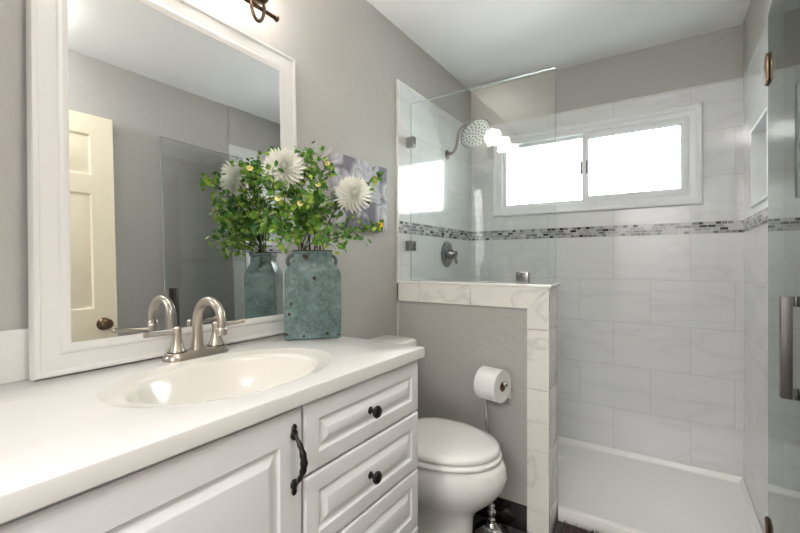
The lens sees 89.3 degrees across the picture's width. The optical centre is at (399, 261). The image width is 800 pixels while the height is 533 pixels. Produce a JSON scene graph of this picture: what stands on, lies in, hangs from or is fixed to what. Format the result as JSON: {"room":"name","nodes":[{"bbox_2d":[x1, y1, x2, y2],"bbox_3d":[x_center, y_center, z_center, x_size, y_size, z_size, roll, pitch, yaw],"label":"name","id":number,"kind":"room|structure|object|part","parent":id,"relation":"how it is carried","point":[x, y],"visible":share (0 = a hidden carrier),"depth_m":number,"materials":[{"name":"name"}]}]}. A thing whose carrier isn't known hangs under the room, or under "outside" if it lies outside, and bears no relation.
{"room":"bathroom","nodes":[
{"label":"bathroom","id":0,"kind":"room"},
{"bbox_2d":[0,0,471,338],"bbox_3d":[-0.790,-0.030,1.008,0.111,2.380,4.817,0,0,33],"label":"wall","id":1,"kind":"structure","parent":0,"point":[358,75],"depth_m":1.85,"materials":[{"name":"grey paint"}]},
{"bbox_2d":[0,328,28,383],"bbox_3d":[-0.727,0.200,1.004,0.019,0.111,1.120,0,0,33],"label":"backsplash","id":2,"kind":"structure","parent":1,"relation":"attached to","point":[14,343],"depth_m":0.85,"materials":[{"name":"white stone"}]},
{"bbox_2d":[243,0,279,22],"bbox_3d":[-0.580,-0.852,1.093,0.167,0.215,0.594,0,0,33],"label":"vanity light","id":3,"kind":"object","parent":1,"relation":"attached to","point":[253,3],"visible":1,"depth_m":1.27,"materials":[{"name":"brown metal"}]},
{"bbox_3d":[-0.443,-0.785,1.260,0.011,0.080,0.058,0,0,33],"label":"loop arm","id":4,"kind":"part","parent":3,"relation":"part of","materials":[{"name":"brown metal"}]},
{"bbox_2d":[331,152,386,230],"bbox_3d":[-0.176,-0.300,1.827,0.033,0.304,0.360,0,0,33],"label":"picture","id":5,"kind":"object","parent":1,"relation":"attached to","point":[377,210],"visible":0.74,"depth_m":1.81,"materials":[{"name":"grey paper"}]},
{"bbox_2d":[441,242,457,266],"bbox_3d":[0.327,-0.047,2.543,0.075,0.162,0.162,0,0,33],"label":"shower valve","id":6,"kind":"object","parent":1,"relation":"attached to","point":[447,252],"visible":1,"depth_m":2.52,"materials":[{"name":"silver metal"}]},
{"bbox_2d":[445,118,489,159],"bbox_3d":[0.430,-0.759,2.541,0.251,0.222,0.198,0,0,33],"label":"shower","id":7,"kind":"object","parent":1,"relation":"attached to","point":[474,132],"visible":1,"depth_m":2.52,"materials":[{"name":"silver metal"}]},
{"bbox_3d":[0.381,-0.767,2.547,0.168,0.197,0.038,0,0,7],"label":"arm","id":8,"kind":"part","parent":7,"relation":"part of","materials":[{"name":"silver metal"}]},
{"bbox_2d":[263,146,312,249],"bbox_3d":[-0.363,-0.093,1.346,0.173,0.595,0.126,0,0,-18],"label":"leafy branch","id":9,"kind":"object","parent":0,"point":[271,147],"visible":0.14,"depth_m":1.35,"materials":[{"name":"green plant"}]},
{"bbox_2d":[269,181,323,249],"bbox_3d":[-0.330,-0.023,1.294,0.117,0.455,0.211,0,0,9],"label":"leafy branch","id":10,"kind":"object","parent":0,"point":[281,194],"visible":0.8,"depth_m":1.24,"materials":[{"name":"green plant"}]},
{"bbox_2d":[287,196,323,249],"bbox_3d":[-0.291,0.000,1.300,0.098,0.409,0.170,0,0,8],"label":"leafy branch","id":11,"kind":"object","parent":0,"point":[314,218],"visible":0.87,"depth_m":1.28,"materials":[{"name":"green plant"}]},
{"bbox_2d":[287,140,324,249],"bbox_3d":[-0.326,-0.100,1.336,0.154,0.608,0.087,0,0,-10],"label":"leafy branch","id":12,"kind":"object","parent":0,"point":[310,152],"visible":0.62,"depth_m":1.34,"materials":[{"name":"green plant"}]},
{"bbox_3d":[-0.319,-0.088,1.344,0.103,0.585,0.049,0,0,-21],"label":"stem","id":13,"kind":"part","parent":12,"relation":"part of","materials":[{"name":"brown"}]},
{"bbox_2d":[296,174,330,247],"bbox_3d":[-0.284,-0.036,1.300,0.106,0.479,0.156,0,0,2],"label":"leafy branch","id":14,"kind":"object","parent":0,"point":[314,195],"visible":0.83,"depth_m":1.28,"materials":[{"name":"green plant"}]},
{"bbox_3d":[-0.279,-0.022,1.308,0.072,0.453,0.144,0,0,-3],"label":"stem","id":15,"kind":"part","parent":14,"relation":"part of","materials":[{"name":"brown"}]},
{"bbox_2d":[297,156,343,249],"bbox_3d":[-0.270,-0.074,1.353,0.111,0.556,0.142,0,0,33],"label":"leafy branch","id":16,"kind":"object","parent":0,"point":[327,165],"visible":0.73,"depth_m":1.36,"materials":[{"name":"green plant"}]},
{"bbox_3d":[-0.276,-0.070,1.353,0.070,0.549,0.104,0,0,33],"label":"stem","id":17,"kind":"part","parent":16,"relation":"part of","materials":[{"name":"brown"}]},
{"bbox_2d":[397,280,559,532],"bbox_3d":[0.352,0.629,1.963,0.771,1.061,0.176,0,0,33],"label":"wall","id":18,"kind":"structure","parent":0,"point":[462,327],"depth_m":1.80,"materials":[{"name":"grey paint"}]},
{"bbox_2d":[406,67,554,283],"bbox_3d":[0.355,-0.371,1.961,0.758,0.939,0.028,0,0,33],"label":"glass panel","id":19,"kind":"object","parent":18,"relation":"on","point":[521,277],"visible":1,"depth_m":2.14,"materials":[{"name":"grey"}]},
{"bbox_2d":[472,514,590,532],"bbox_3d":[-0.063,1.210,0.530,1.850,0.100,4.817,0,0,33],"label":"floor","id":20,"kind":"structure","parent":0,"point":[476,518],"depth_m":1.77,"materials":[{"name":"tile"}]},
{"bbox_2d":[0,360,417,532],"bbox_3d":[-0.467,0.724,0.868,0.584,0.873,1.138,0,0,33],"label":"vanity cabinet","id":21,"kind":"object","parent":20,"relation":"on","point":[345,460],"visible":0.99,"depth_m":0.79,"materials":[{"name":"white paint"}]},
{"bbox_3d":[-0.384,0.673,0.550,0.022,0.754,0.657,0,0,33],"label":"cabinet door","id":22,"kind":"part","parent":21,"relation":"part of","materials":[{"name":"white paint"}]},
{"bbox_2d":[0,328,424,524],"bbox_3d":[-0.484,0.265,0.876,0.564,0.241,1.173,0,0,33],"label":"countertop","id":23,"kind":"structure","parent":21,"relation":"on","point":[63,437],"depth_m":0.74,"materials":[{"name":"white stone"}]},
{"bbox_2d":[25,0,297,380],"bbox_3d":[-0.588,-0.247,1.179,0.028,1.000,0.749,-2,-1,33],"label":"mirror","id":24,"kind":"object","parent":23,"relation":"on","point":[143,117],"visible":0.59,"depth_m":1.06,"materials":[{"name":"white mirror"}]},
{"bbox_2d":[143,297,244,362],"bbox_3d":[-0.510,0.173,1.071,0.155,0.162,0.288,0,0,33],"label":"faucet","id":25,"kind":"object","parent":23,"relation":"on","point":[177,352],"visible":1,"depth_m":1.06,"materials":[{"name":"silver metal"}]},
{"bbox_3d":[-0.594,0.179,1.008,0.013,0.020,0.092,0,0,19],"label":"lever","id":26,"kind":"part","parent":25,"relation":"part of","materials":[{"name":"silver metal"}]},
{"bbox_3d":[-0.579,0.204,1.052,0.044,0.071,0.044,0,0,33],"label":"handle","id":27,"kind":"part","parent":25,"relation":"part of","materials":[{"name":"silver metal"}]},
{"bbox_3d":[-0.549,0.244,1.097,0.062,0.019,0.176,0,0,33],"label":"plate","id":28,"kind":"part","parent":25,"relation":"part of","materials":[{"name":"silver metal"}]},
{"bbox_3d":[-0.505,0.165,1.068,0.144,0.147,0.038,0,0,33],"label":"spout","id":29,"kind":"part","parent":25,"relation":"part of","materials":[{"name":"silver metal"}]},
{"bbox_3d":[-0.519,0.204,1.142,0.044,0.071,0.044,0,0,33],"label":"handle","id":30,"kind":"part","parent":25,"relation":"part of","materials":[{"name":"silver metal"}]},
{"bbox_3d":[-0.493,0.179,1.178,0.013,0.020,0.090,0,0,36],"label":"lever","id":31,"kind":"part","parent":25,"relation":"part of","materials":[{"name":"silver metal"}]},
{"bbox_2d":[96,348,332,407],"bbox_3d":[-0.387,0.319,0.948,0.370,0.130,0.537,0,0,33],"label":"sink basin","id":32,"kind":"object","parent":23,"relation":"in","point":[234,376],"depth_m":1.01,"materials":[{"name":"white ceramic"}]},
{"bbox_2d":[284,250,340,340],"bbox_3d":[-0.298,0.108,1.376,0.184,0.292,0.111,0,0,-16],"label":"vase","id":33,"kind":"object","parent":23,"relation":"on","point":[312,280],"visible":1,"depth_m":1.33,"materials":[{"name":"teal metal"}]},
{"bbox_2d":[249,207,303,249],"bbox_3d":[-0.372,0.017,1.300,0.209,0.375,0.112,0,0,-16],"label":"leafy branch","id":34,"kind":"object","parent":33,"relation":"in","point":[264,225],"visible":0.7,"depth_m":1.26,"materials":[{"name":"green plant"}]},
{"bbox_2d":[240,160,321,249],"bbox_3d":[-0.364,-0.049,1.279,0.113,0.507,0.281,0,0,44],"label":"leafy branch","id":35,"kind":"object","parent":33,"relation":"in","point":[255,166],"visible":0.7,"depth_m":1.22,"materials":[{"name":"green plant"}]},
{"bbox_2d":[261,146,306,246],"bbox_3d":[-0.342,-0.082,1.299,0.195,0.572,0.100,0,0,-41],"label":"dahlia","id":36,"kind":"object","parent":33,"relation":"in","point":[288,160],"visible":0.9,"depth_m":1.26,"materials":[{"name":"white plant"}]},
{"bbox_2d":[264,212,311,253],"bbox_3d":[-0.339,0.022,1.284,0.094,0.364,0.215,0,0,33],"label":"leafy branch","id":37,"kind":"object","parent":33,"relation":"in","point":[274,225],"visible":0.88,"depth_m":1.26,"materials":[{"name":"green plant"}]},
{"bbox_3d":[-0.336,0.036,1.294,0.039,0.336,0.195,0,0,31],"label":"stem","id":38,"kind":"part","parent":37,"relation":"part of","materials":[{"name":"brown"}]},
{"bbox_3d":[-0.368,-0.001,1.355,0.028,0.052,0.012,0,0,-16],"label":"handle","id":39,"kind":"part","parent":33,"relation":"part of","materials":[{"name":"teal ceramic"}]},
{"bbox_2d":[301,190,344,249],"bbox_3d":[-0.268,-0.029,1.412,0.114,0.468,0.163,0,0,33],"label":"leafy branch","id":40,"kind":"object","parent":33,"relation":"in","point":[320,210],"visible":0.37,"depth_m":1.42,"materials":[{"name":"green plant"}]},
{"bbox_3d":[-0.228,-0.001,1.397,0.028,0.052,0.012,0,0,-16],"label":"handle","id":41,"kind":"part","parent":33,"relation":"part of","materials":[{"name":"teal ceramic"}]},
{"bbox_2d":[312,222,358,254],"bbox_3d":[-0.238,0.038,1.289,0.206,0.332,0.096,0,0,33],"label":"leafy branch","id":42,"kind":"object","parent":33,"relation":"in","point":[322,239],"visible":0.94,"depth_m":1.27,"materials":[{"name":"green plant"}]},
{"bbox_3d":[-0.244,0.051,1.303,0.187,0.307,0.059,0,0,38],"label":"stem","id":43,"kind":"part","parent":42,"relation":"part of","materials":[{"name":"brown"}]},
{"bbox_2d":[305,174,372,249],"bbox_3d":[-0.205,-0.044,1.347,0.234,0.498,0.095,0,0,-8],"label":"dahlia","id":44,"kind":"object","parent":33,"relation":"in","point":[351,192],"visible":0.98,"depth_m":1.34,"materials":[{"name":"white plant"}]},
{"bbox_3d":[-0.246,-0.010,1.377,0.162,0.429,0.005,0,0,0],"label":"stem","id":45,"kind":"part","parent":44,"relation":"part of","materials":[{"name":"green plant"}]},
{"bbox_2d":[304,212,383,249],"bbox_3d":[-0.195,0.017,1.375,0.280,0.375,0.104,0,0,-7],"label":"leafy branch","id":46,"kind":"object","parent":33,"relation":"in","point":[379,226],"visible":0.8,"depth_m":1.37,"materials":[{"name":"green plant"}]},
{"bbox_3d":[-0.202,0.025,1.375,0.267,0.360,0.058,0,0,-8],"label":"stem","id":47,"kind":"part","parent":46,"relation":"part of","materials":[{"name":"brown"}]},
{"bbox_2d":[319,171,383,249],"bbox_3d":[-0.179,-0.053,1.407,0.251,0.515,0.114,0,0,6],"label":"leafy branch","id":48,"kind":"object","parent":33,"relation":"in","point":[373,179],"visible":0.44,"depth_m":1.40,"materials":[{"name":"green plant"}]},
{"bbox_3d":[-0.195,0.389,0.788,0.040,0.141,0.018,0,0,33],"label":"pull handle","id":49,"kind":"part","parent":21,"relation":"part of","materials":[{"name":"black metal"}]},
{"bbox_3d":[-0.076,0.366,1.018,0.022,0.147,0.453,0,0,33],"label":"drawer","id":50,"kind":"part","parent":21,"relation":"part of","materials":[{"name":"white paint"}]},
{"bbox_3d":[-0.076,0.527,1.018,0.022,0.166,0.453,0,0,33],"label":"drawer","id":51,"kind":"part","parent":21,"relation":"part of","materials":[{"name":"white paint"}]},
{"bbox_3d":[-0.062,0.528,0.994,0.029,0.031,0.031,0,0,33],"label":"knob","id":52,"kind":"part","parent":21,"relation":"part of","materials":[{"name":"black metal"}]},
{"bbox_3d":[-0.062,0.367,0.994,0.029,0.031,0.031,0,0,33],"label":"knob","id":53,"kind":"part","parent":21,"relation":"part of","materials":[{"name":"black metal"}]},
{"bbox_3d":[-0.076,0.698,1.018,0.022,0.167,0.453,0,0,33],"label":"drawer","id":54,"kind":"part","parent":21,"relation":"part of","materials":[{"name":"white paint"}]},
{"bbox_3d":[-0.076,0.869,1.018,0.022,0.167,0.453,0,0,33],"label":"drawer","id":55,"kind":"part","parent":21,"relation":"part of","materials":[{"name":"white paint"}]},
{"bbox_2d":[368,335,506,532],"bbox_3d":[0.101,0.759,1.651,0.674,0.802,0.400,0,0,33],"label":"toilet","id":56,"kind":"object","parent":20,"relation":"on","point":[461,467],"visible":0.41,"depth_m":1.46,"materials":[{"name":"white ceramic"}]},
{"bbox_3d":[-0.100,0.378,1.783,0.192,0.039,0.400,0,0,33],"label":"tank lid","id":57,"kind":"part","parent":56,"relation":"part of","materials":[{"name":"white ceramic"}]},
{"bbox_3d":[0.183,0.702,1.597,0.419,0.032,0.364,0,0,33],"label":"lid","id":58,"kind":"part","parent":56,"relation":"part of","materials":[{"name":"white plastic"}]},
{"bbox_3d":[0.185,0.731,1.596,0.430,0.019,0.372,0,0,33],"label":"seat","id":59,"kind":"part","parent":56,"relation":"part of","materials":[{"name":"white plastic"}]},
{"bbox_3d":[0.139,0.952,1.626,0.584,0.417,0.374,0,0,33],"label":"bowl","id":60,"kind":"part","parent":56,"relation":"part of","materials":[{"name":"white ceramic"}]},
{"bbox_2d":[474,381,508,532],"bbox_3d":[0.393,0.829,1.733,0.150,0.660,0.148,0,0,33],"label":"toilet paper stand","id":61,"kind":"object","parent":20,"relation":"on","point":[489,525],"visible":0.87,"depth_m":1.72,"materials":[{"name":"silver metal"}]},
{"bbox_2d":[474,366,510,402],"bbox_3d":[0.396,0.522,1.731,0.137,0.138,0.100,0,0,-45],"label":"toilet paper roll","id":62,"kind":"object","parent":61,"relation":"on","point":[488,380],"visible":0.97,"depth_m":1.69,"materials":[{"name":"white paper"}]},
{"bbox_2d":[559,521,598,532],"bbox_3d":[0.804,1.143,1.375,0.610,0.032,0.608,0,0,33],"label":"bath mat","id":63,"kind":"object","parent":20,"relation":"on","point":[565,528],"visible":1,"depth_m":1.73,"materials":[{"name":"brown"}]},
{"bbox_2d":[558,436,762,532],"bbox_3d":[0.916,1.131,2.149,1.489,0.058,0.791,0,0,33],"label":"shower tray","id":64,"kind":"object","parent":20,"relation":"on","point":[603,489],"visible":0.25,"depth_m":1.96,"materials":[{"name":"white plastic"}]},
{"bbox_2d":[367,0,750,90],"bbox_3d":[-0.063,-1.270,0.530,1.850,0.100,4.817,0,0,33],"label":"ceiling","id":65,"kind":"structure","parent":0,"point":[478,42],"depth_m":2.11,"materials":[{"name":"white paint"}]},
{"bbox_2d":[471,24,743,476],"bbox_3d":[1.226,-0.030,2.492,1.850,2.380,0.123,0,0,33],"label":"wall","id":66,"kind":"structure","parent":0,"point":[650,300],"depth_m":2.31,"materials":[{"name":"grey paint"}]},
{"bbox_2d":[493,102,702,216],"bbox_3d":[1.145,-0.578,2.503,1.163,0.544,0.092,0,0,33],"label":"window","id":67,"kind":"structure","parent":66,"relation":"in","point":[689,117],"depth_m":2.40,"materials":[{"name":"white plastic"}]},
{"bbox_3d":[0.946,-0.578,2.656,0.538,0.420,0.022,0,0,33],"label":"sash","id":68,"kind":"part","parent":67,"relation":"part of","materials":[{"name":"white glass"}]},
{"bbox_3d":[1.351,-0.578,2.357,0.534,0.420,0.022,0,0,33],"label":"sash","id":69,"kind":"part","parent":67,"relation":"part of","materials":[{"name":"white plastic"}]},
{"bbox_2d":[743,0,771,532],"bbox_3d":[0.603,-0.030,0.092,0.255,2.380,4.817,0,0,33],"label":"wall","id":70,"kind":"structure","parent":0,"point":[755,25],"depth_m":1.82,"materials":[{"name":"grey paint"}]},
{"bbox_2d":[764,0,799,532],"bbox_3d":[1.098,0.120,1.146,0.071,1.920,0.614,0,0,39],"label":"shower door","id":71,"kind":"structure","parent":70,"relation":"attached to","point":[782,59],"depth_m":1.09,"materials":[{"name":"clear glass"}]},
{"bbox_3d":[0.923,0.203,0.962,0.030,0.243,0.020,0,0,37],"label":"handle","id":72,"kind":"part","parent":71,"relation":"part of","materials":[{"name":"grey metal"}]}
]}

